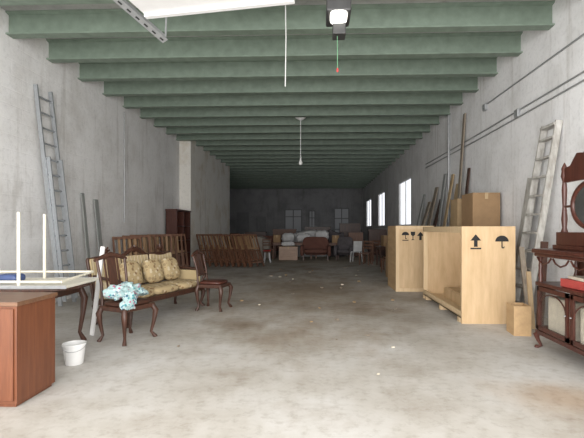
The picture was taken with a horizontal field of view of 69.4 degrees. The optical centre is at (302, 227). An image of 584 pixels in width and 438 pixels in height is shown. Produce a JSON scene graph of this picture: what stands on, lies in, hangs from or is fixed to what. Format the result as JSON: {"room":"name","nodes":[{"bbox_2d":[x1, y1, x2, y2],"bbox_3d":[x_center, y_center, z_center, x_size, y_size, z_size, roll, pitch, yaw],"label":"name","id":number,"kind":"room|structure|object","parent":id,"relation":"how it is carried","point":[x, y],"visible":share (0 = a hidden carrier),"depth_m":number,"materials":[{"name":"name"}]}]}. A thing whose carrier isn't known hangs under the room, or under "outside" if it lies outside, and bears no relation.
{"room":"storage warehouse","nodes":[
{"label":"storage warehouse","id":0,"kind":"room"},
{"bbox_2d":[0,7,178,302],"bbox_3d":[-4.932,-1.050,7.777,0.200,5.000,15.600,0,0,2],"label":"wall","id":1,"kind":"structure","parent":0,"point":[89,123],"depth_m":8.78,"materials":[{"name":"concrete"}]},
{"bbox_2d":[0,0,130,5],"bbox_3d":[-0.498,-3.360,5.791,8.800,0.380,0.180,0,0,2],"label":"ceiling beam","id":2,"kind":"structure","parent":1,"relation":"attached to","point":[2,2],"depth_m":5.93,"materials":[{"name":"green paint"}]},
{"bbox_2d":[124,112,124,221],"bbox_3d":[-4.686,-1.600,11.070,0.028,2.900,0.028,0,0,2],"label":"cable","id":3,"kind":"object","parent":1,"relation":"attached to","point":[124,112],"visible":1,"depth_m":11.06,"materials":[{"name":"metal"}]},
{"bbox_2d":[5,1,554,38],"bbox_3d":[-0.462,-3.360,6.825,8.800,0.380,0.180,0,0,2],"label":"ceiling beam","id":4,"kind":"structure","parent":1,"relation":"attached to","point":[503,15],"depth_m":6.80,"materials":[{"name":"green paint"}]},
{"bbox_2d":[46,31,522,62],"bbox_3d":[-0.426,-3.360,7.860,8.800,0.380,0.180,0,0,2],"label":"ceiling beam","id":5,"kind":"structure","parent":1,"relation":"attached to","point":[456,44],"depth_m":7.84,"materials":[{"name":"green paint"}]},
{"bbox_2d":[77,57,497,81],"bbox_3d":[-0.390,-3.360,8.894,8.800,0.380,0.180,0,0,2],"label":"ceiling beam","id":6,"kind":"structure","parent":1,"relation":"attached to","point":[448,66],"depth_m":8.88,"materials":[{"name":"green paint"}]},
{"bbox_2d":[102,77,478,96],"bbox_3d":[-0.354,-3.360,9.928,8.800,0.380,0.180,0,0,2],"label":"ceiling beam","id":7,"kind":"structure","parent":1,"relation":"attached to","point":[423,84],"depth_m":9.92,"materials":[{"name":"green paint"}]},
{"bbox_2d":[123,93,462,108],"bbox_3d":[-0.318,-3.360,10.963,8.800,0.380,0.180,0,0,2],"label":"ceiling beam","id":8,"kind":"structure","parent":1,"relation":"attached to","point":[384,99],"depth_m":10.93,"materials":[{"name":"green paint"}]},
{"bbox_2d":[139,105,450,118],"bbox_3d":[-0.281,-3.360,11.997,8.800,0.380,0.180,0,0,2],"label":"ceiling beam","id":9,"kind":"structure","parent":1,"relation":"attached to","point":[346,111],"depth_m":11.98,"materials":[{"name":"green paint"}]},
{"bbox_2d":[153,116,439,126],"bbox_3d":[-0.245,-3.360,13.031,8.800,0.380,0.180,0,0,2],"label":"ceiling beam","id":10,"kind":"structure","parent":1,"relation":"attached to","point":[392,120],"depth_m":13.02,"materials":[{"name":"green paint"}]},
{"bbox_2d":[166,125,429,134],"bbox_3d":[-0.209,-3.360,14.066,8.800,0.380,0.180,0,0,2],"label":"ceiling beam","id":11,"kind":"structure","parent":1,"relation":"attached to","point":[369,128],"depth_m":14.04,"materials":[{"name":"green paint"}]},
{"bbox_2d":[176,133,422,140],"bbox_3d":[-0.173,-3.360,15.100,8.800,0.380,0.180,0,0,2],"label":"ceiling beam","id":12,"kind":"structure","parent":1,"relation":"attached to","point":[305,136],"depth_m":15.09,"materials":[{"name":"green paint"}]},
{"bbox_2d":[179,141,229,266],"bbox_3d":[-5.678,-1.050,19.060,3.320,5.000,6.900,0,0,2],"label":"wall pier","id":13,"kind":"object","parent":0,"point":[204,181],"visible":0.14,"depth_m":17.29,"materials":[{"name":"concrete"}]},
{"bbox_2d":[0,0,554,38],"bbox_3d":[-1.438,-3.650,17.561,11.900,0.200,35.400,0,0,2],"label":"ceiling","id":14,"kind":"structure","parent":0,"point":[297,2],"depth_m":6.73,"materials":[{"name":"concrete"}]},
{"bbox_2d":[113,0,167,42],"bbox_3d":[-2.048,-2.748,4.854,0.300,0.865,2.076,0,0,27],"label":"ceiling track","id":15,"kind":"object","parent":14,"relation":"hanging from","point":[123,4],"visible":0.9,"depth_m":5.01,"materials":[{"name":"metal"}]},
{"bbox_2d":[129,0,294,18],"bbox_3d":[-1.130,-2.395,3.505,1.700,0.090,2.200,0,0,11],"label":"door","id":16,"kind":"structure","parent":15,"relation":"attached to","point":[152,9],"depth_m":4.50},
{"bbox_2d":[326,0,350,39],"bbox_3d":[0.330,-2.810,3.140,0.260,1.480,3.200,0,0,2],"label":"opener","id":17,"kind":"object","parent":14,"relation":"attached to","point":[338,12],"visible":1,"depth_m":4.40,"materials":[{"name":"black plastic"}]},
{"bbox_2d":[0,249,583,437],"bbox_3d":[-1.487,1.550,16.162,11.900,0.200,38.200,0,0,2],"label":"floor","id":18,"kind":"structure","parent":0,"point":[234,372],"depth_m":4.32,"materials":[{"name":"concrete"}]},
{"bbox_2d":[0,292,57,406],"bbox_3d":[-2.857,1.022,3.649,1.155,0.855,0.556,0,0,2],"label":"wooden desk","id":19,"kind":"object","parent":18,"relation":"on","point":[27,319],"visible":1,"depth_m":3.53,"materials":[{"name":"brown wood"}]},
{"bbox_2d":[0,282,91,340],"bbox_3d":[-3.444,1.069,5.103,1.640,0.788,1.000,0,0,2],"label":"dining table","id":20,"kind":"object","parent":18,"relation":"on","point":[80,289],"visible":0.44,"depth_m":5.20,"materials":[{"name":"brown wood"}]},
{"bbox_2d":[0,212,98,288],"bbox_3d":[-3.345,0.248,5.070,1.450,0.852,0.810,0,0,0],"label":"table","id":21,"kind":"object","parent":20,"relation":"on","point":[44,282],"visible":1,"depth_m":4.88,"materials":[{"name":"beige laminate"}]},
{"bbox_2d":[0,273,25,280],"bbox_3d":[-3.449,0.590,4.973,0.260,0.100,0.200,0,0,2],"label":"bag","id":22,"kind":"object","parent":21,"relation":"on","point":[8,276],"visible":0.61,"depth_m":4.88,"materials":[{"name":"blue plastic"}]},
{"bbox_2d":[33,84,77,306],"bbox_3d":[-4.575,-0.570,7.849,0.478,4.008,0.640,0,0,2],"label":"ladder","id":23,"kind":"object","parent":18,"relation":"on","point":[59,163],"visible":0.94,"depth_m":7.70,"materials":[{"name":"metal"}]},
{"bbox_2d":[61,340,86,365],"bbox_3d":[-2.444,1.339,4.508,0.241,0.222,0.236,0,0,-18],"label":"bucket","id":24,"kind":"object","parent":18,"relation":"on","point":[73,351],"visible":1,"depth_m":4.43,"materials":[{"name":"white plastic"}]},
{"bbox_2d":[80,193,90,295],"bbox_3d":[-4.641,0.350,9.068,0.240,2.203,0.100,0,0,2],"label":"leaning board","id":25,"kind":"object","parent":18,"relation":"on","point":[81,194],"visible":0.71,"depth_m":9.04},
{"bbox_2d":[90,246,104,335],"bbox_3d":[-2.768,0.845,5.680,0.196,1.197,0.050,0,0,-15],"label":"batten","id":26,"kind":"object","parent":18,"relation":"on","point":[102,249],"visible":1,"depth_m":5.67,"materials":[{"name":"wood"}]},
{"bbox_2d":[93,199,102,254],"bbox_3d":[-4.622,0.400,9.617,0.240,2.103,0.160,0,0,2],"label":"leaning board","id":27,"kind":"object","parent":18,"relation":"on","point":[96,203],"visible":0.64,"depth_m":9.58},
{"bbox_2d":[93,252,158,345],"bbox_3d":[-2.326,0.888,5.521,0.628,1.146,0.587,0,0,26],"label":"dining chair","id":28,"kind":"object","parent":18,"relation":"on","point":[142,303],"visible":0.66,"depth_m":5.50,"materials":[{"name":"brown wood"}]},
{"bbox_2d":[102,281,148,309],"bbox_3d":[-2.274,0.879,5.477,0.488,0.367,0.536,0,0,26],"label":"cloth bundle","id":29,"kind":"object","parent":28,"relation":"on","point":[129,292],"visible":1,"depth_m":5.31,"materials":[{"name":"fabric"}]},
{"bbox_2d":[112,236,143,284],"bbox_3d":[-4.231,0.826,10.241,0.660,1.226,0.546,0,0,-34],"label":"folding chair","id":30,"kind":"object","parent":18,"relation":"on","point":[118,239],"visible":0.2,"depth_m":10.36,"materials":[{"name":"brown wood"}]},
{"bbox_2d":[122,235,150,255],"bbox_3d":[-4.178,0.813,10.662,0.660,1.249,0.476,0,0,-33],"label":"folding chair","id":31,"kind":"object","parent":18,"relation":"on","point":[143,237],"visible":0.16,"depth_m":10.85,"materials":[{"name":"brown wood"}]},
{"bbox_2d":[129,234,156,254],"bbox_3d":[-4.150,0.806,11.081,0.660,1.262,0.432,0,0,-40],"label":"folding chair","id":32,"kind":"object","parent":18,"relation":"on","point":[153,236],"visible":0.16,"depth_m":11.25,"materials":[{"name":"brown wood"}]},
{"bbox_2d":[86,244,205,327],"bbox_3d":[-2.546,0.877,7.112,0.852,1.173,2.047,0,0,21],"label":"settee","id":33,"kind":"object","parent":18,"relation":"on","point":[186,283],"visible":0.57,"depth_m":7.17,"materials":[{"name":"fabric"}]},
{"bbox_2d":[119,261,142,283],"bbox_3d":[-2.784,0.740,6.838,0.214,0.411,0.420,0,0,20],"label":"cushion","id":34,"kind":"object","parent":33,"relation":"on","point":[134,271],"visible":0.74,"depth_m":6.78,"materials":[{"name":"fabric"}]},
{"bbox_2d":[105,279,199,299],"bbox_3d":[-2.475,1.020,7.084,0.600,0.140,1.860,0,0,21],"label":"seat cushion","id":35,"kind":"object","parent":33,"relation":"on","point":[168,288],"depth_m":7.09,"materials":[{"name":"fabric"}]},
{"bbox_2d":[142,259,163,282],"bbox_3d":[-2.595,0.740,7.302,0.223,0.408,0.420,0,0,22],"label":"cushion","id":36,"kind":"object","parent":33,"relation":"on","point":[152,269],"visible":1,"depth_m":7.20,"materials":[{"name":"fabric"}]},
{"bbox_2d":[160,257,179,279],"bbox_3d":[-2.431,0.740,7.731,0.223,0.408,0.420,0,0,22],"label":"cushion","id":37,"kind":"object","parent":33,"relation":"on","point":[170,266],"visible":0.95,"depth_m":7.63,"materials":[{"name":"fabric"}]},
{"bbox_2d":[142,235,163,251],"bbox_3d":[-4.125,0.811,11.546,0.660,1.253,0.463,0,0,-38],"label":"folding chair","id":38,"kind":"object","parent":18,"relation":"on","point":[156,236],"visible":0.15,"depth_m":11.75,"materials":[{"name":"brown wood"}]},
{"bbox_2d":[147,234,172,256],"bbox_3d":[-4.058,0.807,12.005,0.660,1.260,0.441,0,0,-26],"label":"folding chair","id":39,"kind":"object","parent":18,"relation":"on","point":[163,235],"visible":0.18,"depth_m":12.20,"materials":[{"name":"brown wood"}]},
{"bbox_2d":[160,234,183,268],"bbox_3d":[-4.011,0.817,12.929,0.660,1.242,0.500,0,0,-27],"label":"folding chair","id":40,"kind":"object","parent":18,"relation":"on","point":[177,235],"visible":0.28,"depth_m":13.03,"materials":[{"name":"brown wood"}]},
{"bbox_2d":[165,209,190,266],"bbox_3d":[-4.343,0.410,14.761,0.390,2.080,1.560,0,0,2],"label":"bookcase","id":41,"kind":"object","parent":18,"relation":"on","point":[178,221],"visible":0.47,"depth_m":14.74,"materials":[{"name":"brown wood"}]},
{"bbox_2d":[174,234,188,269],"bbox_3d":[-3.996,0.813,13.354,0.660,1.250,0.473,0,0,-34],"label":"folding chair","id":42,"kind":"object","parent":18,"relation":"on","point":[185,250],"visible":0.23,"depth_m":13.46,"materials":[{"name":"brown wood"}]},
{"bbox_2d":[196,234,218,266],"bbox_3d":[-3.631,0.836,16.057,0.593,1.208,0.660,0,0,44],"label":"folding chair","id":43,"kind":"object","parent":18,"relation":"on","point":[197,235],"visible":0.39,"depth_m":15.91,"materials":[{"name":"brown wood"}]},
{"bbox_2d":[191,249,232,311],"bbox_3d":[-1.637,0.923,7.569,0.628,1.076,0.547,0,0,12],"label":"dining chair","id":44,"kind":"object","parent":18,"relation":"on","point":[219,284],"visible":1,"depth_m":7.45,"materials":[{"name":"brown wood"}]},
{"bbox_2d":[202,234,224,266],"bbox_3d":[-3.404,0.834,16.022,0.660,1.211,0.585,0,0,-44],"label":"folding chair","id":45,"kind":"object","parent":18,"relation":"on","point":[207,247],"visible":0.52,"depth_m":15.86,"materials":[{"name":"brown wood"}]},
{"bbox_2d":[207,234,229,266],"bbox_3d":[-3.193,0.833,15.972,0.578,1.214,0.660,0,0,42],"label":"folding chair","id":46,"kind":"object","parent":18,"relation":"on","point":[208,235],"visible":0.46,"depth_m":15.78,"materials":[{"name":"brown wood"}]},
{"bbox_2d":[212,234,235,266],"bbox_3d":[-2.980,0.838,15.947,0.602,1.204,0.660,0,0,44],"label":"folding chair","id":47,"kind":"object","parent":18,"relation":"on","point":[213,235],"visible":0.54,"depth_m":15.77,"materials":[{"name":"brown wood"}]},
{"bbox_2d":[218,234,241,266],"bbox_3d":[-2.749,0.841,15.928,0.660,1.199,0.614,0,0,-42],"label":"folding chair","id":48,"kind":"object","parent":18,"relation":"on","point":[223,247],"visible":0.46,"depth_m":15.76,"materials":[{"name":"brown wood"}]},
{"bbox_2d":[224,234,246,266],"bbox_3d":[-2.527,0.840,15.889,0.660,1.202,0.608,0,0,-41],"label":"folding chair","id":49,"kind":"object","parent":18,"relation":"on","point":[229,247],"visible":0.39,"depth_m":15.72,"materials":[{"name":"brown wood"}]},
{"bbox_2d":[230,234,252,266],"bbox_3d":[-2.300,0.833,15.840,0.660,1.213,0.580,0,0,-42],"label":"folding chair","id":50,"kind":"object","parent":18,"relation":"on","point":[231,235],"visible":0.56,"depth_m":15.70,"materials":[{"name":"brown wood"}]},
{"bbox_2d":[234,235,257,266],"bbox_3d":[-2.114,0.847,15.813,0.639,1.188,0.660,0,0,45],"label":"folding chair","id":51,"kind":"object","parent":18,"relation":"on","point":[240,248],"visible":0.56,"depth_m":15.74,"materials":[{"name":"brown wood"}]},
{"bbox_2d":[241,234,263,266],"bbox_3d":[-1.868,0.836,15.767,0.660,1.209,0.591,0,0,-42],"label":"folding chair","id":52,"kind":"object","parent":18,"relation":"on","point":[246,246],"visible":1,"depth_m":15.75,"materials":[{"name":"brown wood"}]},
{"bbox_2d":[251,236,271,257],"bbox_3d":[-2.035,0.922,20.579,0.994,1.056,0.934,0,0,2],"label":"furniture","id":53,"kind":"object","parent":18,"relation":"on","point":[259,238],"visible":0.43,"depth_m":20.15,"materials":[{"name":"wood"}]},
{"bbox_2d":[272,229,296,251],"bbox_3d":[-1.109,0.760,25.549,1.440,1.380,0.530,0,0,2],"label":"cabinet","id":54,"kind":"object","parent":18,"relation":"on","point":[281,232],"visible":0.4,"depth_m":25.29,"materials":[{"name":"brown wood"}]},
{"bbox_2d":[279,246,297,259],"bbox_3d":[-0.676,1.146,19.335,0.850,0.608,0.505,0,0,-2],"label":"cardboard box","id":55,"kind":"object","parent":18,"relation":"on","point":[285,252],"visible":0.96,"depth_m":19.09,"materials":[{"name":"beige cardboard"}]},
{"bbox_2d":[292,230,326,256],"bbox_3d":[0.209,0.772,21.802,2.080,1.356,0.938,0,0,2],"label":"furniture","id":56,"kind":"object","parent":18,"relation":"on","point":[311,232],"visible":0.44,"depth_m":21.38,"materials":[{"name":"white fabric"}]},
{"bbox_2d":[300,237,330,259],"bbox_3d":[0.572,0.927,19.254,1.394,1.045,0.775,0,0,2],"label":"sofa","id":57,"kind":"object","parent":18,"relation":"on","point":[310,245],"visible":1,"depth_m":19.44,"materials":[{"name":"brown fabric"}]},
{"bbox_2d":[328,229,344,256],"bbox_3d":[1.716,0.760,21.849,0.884,1.380,0.832,0,0,2],"label":"furniture","id":58,"kind":"object","parent":18,"relation":"on","point":[331,232],"visible":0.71,"depth_m":21.49,"materials":[{"name":"fabric"}]},
{"bbox_2d":[334,237,354,260],"bbox_3d":[1.872,0.927,19.159,0.890,1.045,0.775,0,0,14],"label":"armchair","id":59,"kind":"object","parent":18,"relation":"on","point":[344,246],"visible":0.9,"depth_m":19.30,"materials":[{"name":"fabric"}]},
{"bbox_2d":[339,223,360,236],"bbox_3d":[2.778,0.585,25.113,1.240,1.730,0.530,0,0,2],"label":"tall cabinet","id":60,"kind":"object","parent":18,"relation":"on","point":[343,227],"visible":0.34,"depth_m":24.86,"materials":[{"name":"brown wood"}]},
{"bbox_2d":[347,232,362,256],"bbox_3d":[2.575,0.835,20.718,0.740,1.230,0.530,0,0,2],"label":"cabinet","id":61,"kind":"object","parent":18,"relation":"on","point":[356,236],"visible":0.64,"depth_m":20.46,"materials":[{"name":"brown wood"}]},
{"bbox_2d":[350,241,362,261],"bbox_3d":[2.292,1.011,18.060,0.455,0.883,0.496,0,0,22],"label":"plastic chair","id":62,"kind":"object","parent":18,"relation":"on","point":[357,247],"visible":0.98,"depth_m":18.22,"materials":[{"name":"white plastic"}]},
{"bbox_2d":[359,240,373,264],"bbox_3d":[2.502,0.974,16.656,0.420,0.952,0.497,0,0,32],"label":"wooden chair","id":63,"kind":"object","parent":18,"relation":"on","point":[364,244],"visible":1,"depth_m":16.73,"materials":[{"name":"brown wood"}]},
{"bbox_2d":[367,229,386,256],"bbox_3d":[3.745,0.760,21.277,0.940,1.380,0.530,0,0,2],"label":"cabinet","id":64,"kind":"object","parent":18,"relation":"on","point":[373,234],"visible":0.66,"depth_m":21.02,"materials":[{"name":"brown wood"}]},
{"bbox_2d":[388,226,433,291],"bbox_3d":[2.566,0.700,10.157,0.861,1.500,1.120,0,0,2],"label":"crate","id":65,"kind":"object","parent":18,"relation":"on","point":[405,243],"visible":0.87,"depth_m":9.62,"materials":[{"name":"brown wood"}]},
{"bbox_2d":[427,187,438,225],"bbox_3d":[3.837,0.100,13.024,0.648,2.717,0.301,0,0,12],"label":"plank","id":66,"kind":"object","parent":18,"relation":"on","point":[436,188],"visible":0.36,"depth_m":12.93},
{"bbox_2d":[437,174,446,226],"bbox_3d":[3.907,-0.050,12.171,0.455,3.010,0.201,0,0,18],"label":"plank","id":67,"kind":"object","parent":18,"relation":"on","point":[445,175],"visible":0.64,"depth_m":12.09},
{"bbox_2d":[443,174,454,226],"bbox_3d":[3.833,0.000,11.473,0.537,2.911,0.182,0,0,14],"label":"plank","id":68,"kind":"object","parent":18,"relation":"on","point":[452,175],"visible":0.36,"depth_m":11.39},
{"bbox_2d":[451,199,461,225],"bbox_3d":[3.598,0.396,9.630,0.300,2.108,0.505,0,0,2],"label":"cardboard box","id":69,"kind":"object","parent":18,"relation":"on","point":[456,204],"visible":0.3,"depth_m":9.46,"materials":[{"name":"brown cardboard"}]},
{"bbox_2d":[457,113,465,198],"bbox_3d":[3.901,-0.700,10.570,0.357,4.305,0.142,0,0,23],"label":"plank","id":70,"kind":"object","parent":18,"relation":"on","point":[464,114],"visible":0.36,"depth_m":10.50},
{"bbox_2d":[423,226,514,323],"bbox_3d":[2.845,0.713,7.549,0.800,1.475,2.353,0,0,2],"label":"crate","id":71,"kind":"object","parent":18,"relation":"on","point":[469,271],"visible":0.95,"depth_m":6.38,"materials":[{"name":"brown wood"}]},
{"bbox_2d":[444,287,460,305],"bbox_3d":[2.986,1.250,7.570,0.480,0.200,1.400,0,0,2],"label":"cardboard box","id":72,"kind":"object","parent":71,"relation":"on","point":[453,294],"depth_m":7.77,"materials":[{"name":"brown wood"}]},
{"bbox_2d":[462,192,499,225],"bbox_3d":[3.667,0.371,8.727,0.540,2.158,0.665,0,0,2],"label":"cardboard box","id":73,"kind":"object","parent":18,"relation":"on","point":[478,209],"visible":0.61,"depth_m":8.40,"materials":[{"name":"beige cardboard"}]},
{"bbox_2d":[506,302,530,335],"bbox_3d":[2.964,1.250,5.800,0.220,0.400,0.300,0,0,8],"label":"wooden box","id":74,"kind":"object","parent":18,"relation":"on","point":[518,315],"visible":1,"depth_m":5.66,"materials":[{"name":"brown wood"}]},
{"bbox_2d":[518,247,528,304],"bbox_3d":[3.386,0.875,6.411,0.083,1.164,0.492,0,0,12],"label":"wood offcut","id":75,"kind":"object","parent":18,"relation":"on","point":[521,249],"visible":0.57,"depth_m":6.48,"materials":[{"name":"brown wood"}]},
{"bbox_2d":[515,178,538,300],"bbox_3d":[3.797,0.300,7.297,0.245,2.337,0.594,0,0,-42],"label":"leaning board","id":76,"kind":"object","parent":18,"relation":"on","point":[528,179],"visible":0.29,"depth_m":7.28,"materials":[{"name":"paint"}]},
{"bbox_2d":[526,271,534,328],"bbox_3d":[3.327,1.050,6.163,0.064,0.812,0.293,0,0,15],"label":"wood offcut","id":77,"kind":"object","parent":18,"relation":"on","point":[528,273],"visible":0.86,"depth_m":6.17,"materials":[{"name":"beige wood"}]},
{"bbox_2d":[515,120,562,302],"bbox_3d":[3.701,-0.090,6.765,0.484,3.096,0.816,0,0,2],"label":"wooden ladder","id":78,"kind":"object","parent":18,"relation":"on","point":[557,125],"visible":0.76,"depth_m":6.57,"materials":[{"name":"paint"}]},
{"bbox_2d":[536,241,547,327],"bbox_3d":[3.476,0.825,6.132,0.248,1.262,0.084,0,0,-38],"label":"wood offcut","id":79,"kind":"object","parent":18,"relation":"on","point":[543,244],"visible":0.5,"depth_m":6.13,"materials":[{"name":"brown wood"}]},
{"bbox_2d":[532,248,583,355],"bbox_3d":[3.057,0.855,4.446,0.560,1.211,1.440,0,0,2],"label":"display cabinet","id":80,"kind":"object","parent":18,"relation":"on","point":[569,341],"visible":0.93,"depth_m":4.63,"materials":[{"name":"brown wood"}]},
{"bbox_2d":[548,296,583,341],"bbox_3d":[3.049,1.018,4.777,0.280,0.420,0.480,0,0,0],"label":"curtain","id":81,"kind":"object","parent":80,"relation":"in","point":[556,319],"visible":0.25,"depth_m":4.80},
{"bbox_2d":[552,152,583,250],"bbox_3d":[3.069,-0.327,4.496,0.220,1.149,1.080,0,0,2],"label":"dresser mirror","id":82,"kind":"object","parent":80,"relation":"on","point":[565,240],"visible":1,"depth_m":4.75,"materials":[{"name":"brown wood"}]},
{"bbox_2d":[560,278,583,290],"bbox_3d":[3.047,0.603,4.446,0.340,0.090,0.520,0,0,-3],"label":"box","id":83,"kind":"object","parent":80,"relation":"on","point":[564,282],"visible":0.94,"depth_m":4.50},
{"bbox_2d":[580,308,583,343],"bbox_3d":[3.027,1.028,4.167,0.280,0.400,0.480,0,0,0],"label":"bundle","id":84,"kind":"object","parent":80,"relation":"in","point":[581,309],"visible":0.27,"depth_m":4.36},
{"bbox_2d":[230,188,362,235],"bbox_3d":[-0.824,-1.050,35.150,11.900,5.000,0.200,0,0,2],"label":"wall","id":85,"kind":"structure","parent":0,"point":[271,204],"depth_m":35.04,"materials":[{"name":"grey paint"}]},
{"bbox_2d":[237,212,248,244],"bbox_3d":[-5.026,0.075,35.157,1.000,2.750,0.080,0,0,2],"label":"door","id":86,"kind":"structure","parent":85,"relation":"in","point":[242,217],"depth_m":35.14,"materials":[{"name":"grey paint"}]},
{"bbox_2d":[256,217,265,231],"bbox_3d":[-3.477,0.250,35.103,0.800,2.400,0.080,0,0,2],"label":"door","id":87,"kind":"structure","parent":85,"relation":"in","point":[260,221],"depth_m":35.09,"materials":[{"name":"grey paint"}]},
{"bbox_2d":[285,209,301,231],"bbox_3d":[-0.804,-0.600,35.009,1.450,1.900,0.080,0,0,2],"label":"window","id":88,"kind":"structure","parent":85,"relation":"in","point":[293,217],"depth_m":34.99,"materials":[{"name":"glass"}]},
{"bbox_2d":[334,208,348,232],"bbox_3d":[3.194,-0.100,34.870,1.250,3.100,0.080,0,0,2],"label":"window","id":89,"kind":"structure","parent":85,"relation":"in","point":[341,215],"depth_m":34.86,"materials":[{"name":"glass"}]},
{"bbox_2d":[363,0,583,317],"bbox_3d":[4.365,-1.050,17.258,0.120,5.000,35.200,0,0,2],"label":"wall","id":90,"kind":"structure","parent":0,"point":[502,161],"depth_m":7.98,"materials":[{"name":"paint"}]},
{"bbox_2d":[230,187,363,188],"bbox_3d":[-0.872,-3.360,33.766,11.500,0.380,0.180,0,0,2],"label":"ceiling beam","id":91,"kind":"structure","parent":90,"relation":"attached to","point":[230,187],"depth_m":33.83,"materials":[{"name":"green paint"}]},
{"bbox_2d":[230,186,365,186],"bbox_3d":[-0.908,-3.360,32.732,11.500,0.380,0.180,0,0,2],"label":"ceiling beam","id":92,"kind":"structure","parent":90,"relation":"attached to","point":[230,186],"depth_m":32.70,"materials":[{"name":"green paint"}]},
{"bbox_2d":[230,184,366,185],"bbox_3d":[-0.944,-3.360,31.697,11.500,0.380,0.180,0,0,2],"label":"ceiling beam","id":93,"kind":"structure","parent":90,"relation":"attached to","point":[296,184],"depth_m":31.58,"materials":[{"name":"green paint"}]},
{"bbox_2d":[230,183,368,184],"bbox_3d":[-0.981,-3.360,30.663,11.500,0.380,0.180,0,0,2],"label":"ceiling beam","id":94,"kind":"structure","parent":90,"relation":"attached to","point":[230,183],"depth_m":30.71,"materials":[{"name":"green paint"}]},
{"bbox_2d":[230,181,370,182],"bbox_3d":[-1.017,-3.360,29.628,11.500,0.380,0.180,0,0,2],"label":"ceiling beam","id":95,"kind":"structure","parent":90,"relation":"attached to","point":[259,181],"depth_m":29.53,"materials":[{"name":"green paint"}]},
{"bbox_2d":[230,179,372,181],"bbox_3d":[-1.053,-3.360,28.594,11.500,0.380,0.180,0,0,2],"label":"ceiling beam","id":96,"kind":"structure","parent":90,"relation":"attached to","point":[322,179],"depth_m":28.52,"materials":[{"name":"green paint"}]},
{"bbox_2d":[230,177,374,179],"bbox_3d":[-1.089,-3.360,27.560,11.500,0.380,0.180,0,0,2],"label":"ceiling beam","id":97,"kind":"structure","parent":90,"relation":"attached to","point":[349,177],"depth_m":27.57,"materials":[{"name":"green paint"}]},
{"bbox_2d":[230,175,376,177],"bbox_3d":[-1.125,-3.360,26.525,11.500,0.380,0.180,0,0,2],"label":"ceiling beam","id":98,"kind":"structure","parent":90,"relation":"attached to","point":[338,176],"depth_m":26.48,"materials":[{"name":"green paint"}]},
{"bbox_2d":[230,173,379,175],"bbox_3d":[-1.161,-3.360,25.491,11.500,0.380,0.180,0,0,2],"label":"ceiling beam","id":99,"kind":"structure","parent":90,"relation":"attached to","point":[289,174],"depth_m":25.46,"materials":[{"name":"green paint"}]},
{"bbox_2d":[196,139,415,145],"bbox_3d":[0.073,-3.360,16.127,8.380,0.380,0.180,0,0,2],"label":"ceiling beam","id":100,"kind":"structure","parent":90,"relation":"attached to","point":[365,141],"depth_m":16.10,"materials":[{"name":"green paint"}]},
{"bbox_2d":[230,171,381,173],"bbox_3d":[-1.197,-3.360,24.457,11.500,0.380,0.180,0,0,2],"label":"ceiling beam","id":101,"kind":"structure","parent":90,"relation":"attached to","point":[231,172],"depth_m":24.42,"materials":[{"name":"green paint"}]},
{"bbox_2d":[203,145,409,150],"bbox_3d":[0.109,-3.360,17.162,8.380,0.380,0.180,0,0,2],"label":"ceiling beam","id":102,"kind":"structure","parent":90,"relation":"attached to","point":[314,147],"depth_m":17.13,"materials":[{"name":"green paint"}]},
{"bbox_2d":[210,150,404,154],"bbox_3d":[0.145,-3.360,18.196,8.380,0.380,0.180,0,0,2],"label":"ceiling beam","id":103,"kind":"structure","parent":90,"relation":"attached to","point":[306,152],"depth_m":18.19,"materials":[{"name":"green paint"}]},
{"bbox_2d":[215,154,399,158],"bbox_3d":[0.181,-3.360,19.230,8.380,0.380,0.180,0,0,2],"label":"ceiling beam","id":104,"kind":"structure","parent":90,"relation":"attached to","point":[370,155],"depth_m":19.24,"materials":[{"name":"green paint"}]},
{"bbox_2d":[230,168,384,170],"bbox_3d":[-1.233,-3.360,23.422,11.500,0.380,0.180,0,0,2],"label":"ceiling beam","id":105,"kind":"structure","parent":90,"relation":"attached to","point":[283,169],"depth_m":23.32,"materials":[{"name":"green paint"}]},
{"bbox_2d":[221,158,394,162],"bbox_3d":[0.217,-3.360,20.265,8.380,0.380,0.180,0,0,2],"label":"ceiling beam","id":106,"kind":"structure","parent":90,"relation":"attached to","point":[359,159],"depth_m":20.23,"materials":[{"name":"green paint"}]},
{"bbox_2d":[225,162,391,165],"bbox_3d":[0.254,-3.360,21.299,8.380,0.380,0.180,0,0,2],"label":"ceiling beam","id":107,"kind":"structure","parent":90,"relation":"attached to","point":[273,163],"depth_m":21.28,"materials":[{"name":"green paint"}]},
{"bbox_2d":[230,165,387,168],"bbox_3d":[0.290,-3.360,22.334,8.380,0.380,0.180,0,0,2],"label":"ceiling beam","id":108,"kind":"structure","parent":90,"relation":"attached to","point":[306,166],"depth_m":22.29,"materials":[{"name":"green paint"}]},
{"bbox_2d":[399,177,410,225],"bbox_3d":[4.386,-1.075,18.008,0.050,1.950,2.500,0,0,2],"label":"window","id":109,"kind":"structure","parent":90,"relation":"in","point":[410,177],"depth_m":19.21,"materials":[{"name":"glass"}]},
{"bbox_2d":[448,115,449,226],"bbox_3d":[4.074,-0.850,11.785,0.065,4.600,0.065,0,0,24],"label":"drain pipe","id":110,"kind":"object","parent":90,"relation":"attached to","point":[448,115],"visible":0.42,"depth_m":11.76,"materials":[{"name":"metal"}]},
{"bbox_2d":[426,71,583,163],"bbox_3d":[4.004,-2.160,9.216,0.028,0.048,10.300,0,0,2],"label":"conduit","id":111,"kind":"object","parent":90,"relation":"attached to","point":[582,72],"visible":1,"depth_m":7.45,"materials":[{"name":"metal"}]},
{"bbox_2d":[426,79,583,167],"bbox_3d":[4.004,-2.040,9.216,0.028,0.048,10.300,0,0,2],"label":"conduit","id":112,"kind":"object","parent":90,"relation":"attached to","point":[576,84],"visible":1,"depth_m":7.56,"materials":[{"name":"metal"}]},
{"bbox_2d":[486,33,583,104],"bbox_3d":[3.891,-2.690,5.968,0.028,0.048,6.600,0,0,2],"label":"conduit","id":113,"kind":"object","parent":90,"relation":"attached to","point":[580,36],"visible":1,"depth_m":6.95,"materials":[{"name":"metal"}]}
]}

